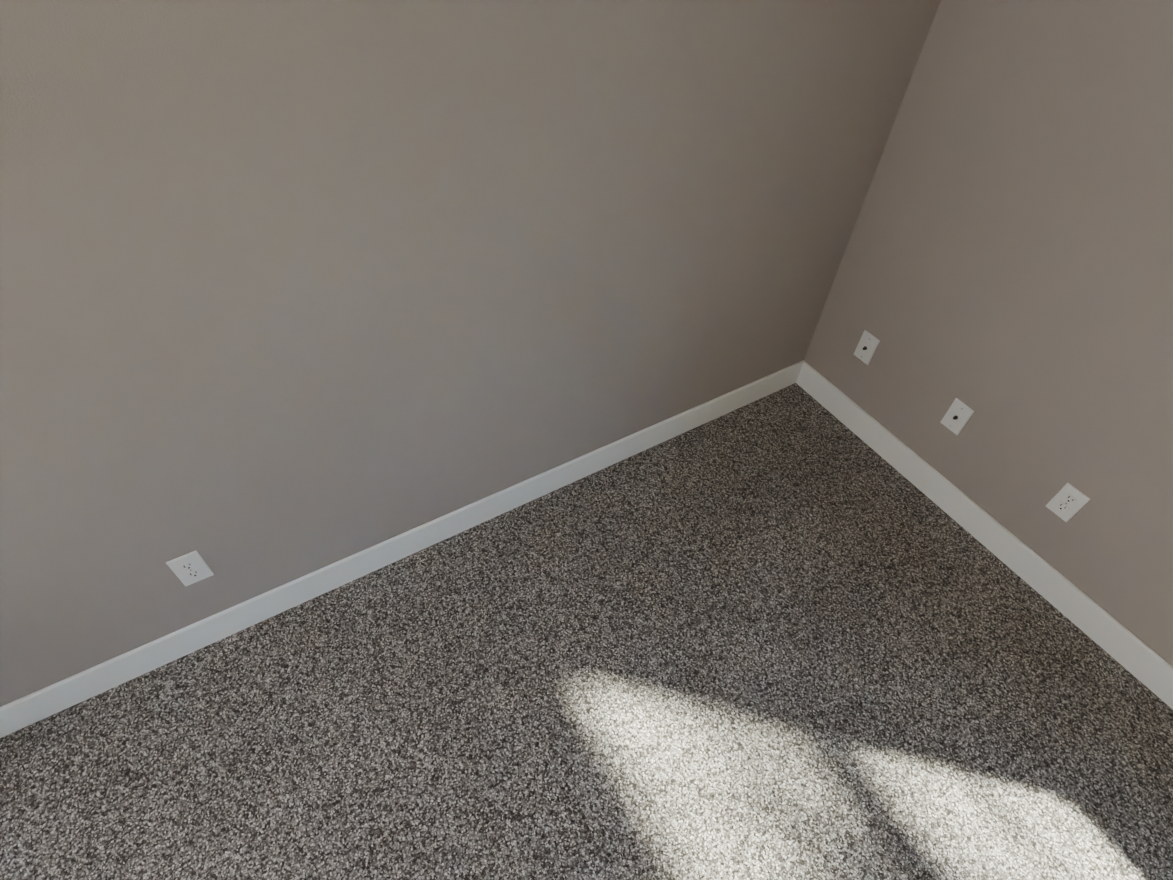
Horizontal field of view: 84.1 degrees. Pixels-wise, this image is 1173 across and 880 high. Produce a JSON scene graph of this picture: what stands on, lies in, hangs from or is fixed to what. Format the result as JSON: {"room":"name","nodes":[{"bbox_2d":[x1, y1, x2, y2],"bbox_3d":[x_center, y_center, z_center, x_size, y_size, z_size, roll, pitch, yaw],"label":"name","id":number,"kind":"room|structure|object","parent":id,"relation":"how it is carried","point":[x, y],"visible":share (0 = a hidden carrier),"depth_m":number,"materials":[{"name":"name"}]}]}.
{"room":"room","nodes":[
{"label":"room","id":0,"kind":"room"},
{"bbox_2d":[0,0,940,706],"bbox_3d":[-0.898,-0.452,1.072,4.600,2.700,0.180,-23,53,-22],"label":"wall","id":1,"kind":"structure","parent":0,"point":[290,290],"depth_m":1.47,"materials":[{"name":"beige paint"}]},
{"bbox_2d":[166,551,213,586],"bbox_3d":[-1.036,0.339,1.702,0.072,0.117,0.008,-23,53,-22],"label":"outlet","id":2,"kind":"object","parent":1,"relation":"attached to","point":[190,568],"visible":1,"depth_m":1.70,"materials":[{"name":"white plastic"}]},
{"bbox_2d":[0,360,804,737],"bbox_3d":[-0.901,0.472,1.979,4.240,0.117,0.013,-23,53,-22],"label":"baseboard","id":3,"kind":"structure","parent":1,"relation":"attached to","point":[84,686],"depth_m":2.04,"materials":[{"name":"white paint"}]},
{"bbox_2d":[0,383,1172,879],"bbox_3d":[-0.055,1.625,1.151,4.600,0.120,3.670,-23,53,-22],"label":"floor","id":4,"kind":"structure","parent":0,"point":[794,631],"depth_m":1.83,"materials":[{"name":"carpet"}]},
{"bbox_2d":[804,0,1172,666],"bbox_3d":[1.893,-0.114,0.922,0.180,2.700,3.310,-23,53,-22],"label":"wall","id":5,"kind":"structure","parent":0,"point":[1005,272],"depth_m":1.84,"materials":[{"name":"beige paint"}]},
{"bbox_2d":[854,330,879,364],"bbox_3d":[1.035,-0.341,2.414,0.017,0.117,0.072,-23,53,-22],"label":"outlet","id":6,"kind":"object","parent":5,"relation":"attached to","point":[868,343],"visible":1,"depth_m":2.41,"materials":[{"name":"white plastic"}]},
{"bbox_2d":[940,398,973,434],"bbox_3d":[1.244,-0.076,2.191,0.017,0.117,0.072,-23,53,-22],"label":"outlet","id":7,"kind":"object","parent":5,"relation":"attached to","point":[957,416],"visible":1,"depth_m":2.19,"materials":[{"name":"white plastic"}]},
{"bbox_2d":[796,362,1172,708],"bbox_3d":[1.758,0.782,1.847,0.013,0.117,3.284,-23,53,-22],"label":"baseboard","id":8,"kind":"structure","parent":5,"relation":"attached to","point":[1134,655],"depth_m":2.21,"materials":[{"name":"white paint"}]},
{"bbox_2d":[1046,483,1089,521],"bbox_3d":[1.457,0.191,1.972,0.008,0.117,0.072,-23,53,-22],"label":"duplex electrical outlet","id":9,"kind":"object","parent":5,"relation":"attached to","point":[1067,502],"visible":1,"depth_m":1.97,"materials":[{"name":"white plastic"}]}
]}

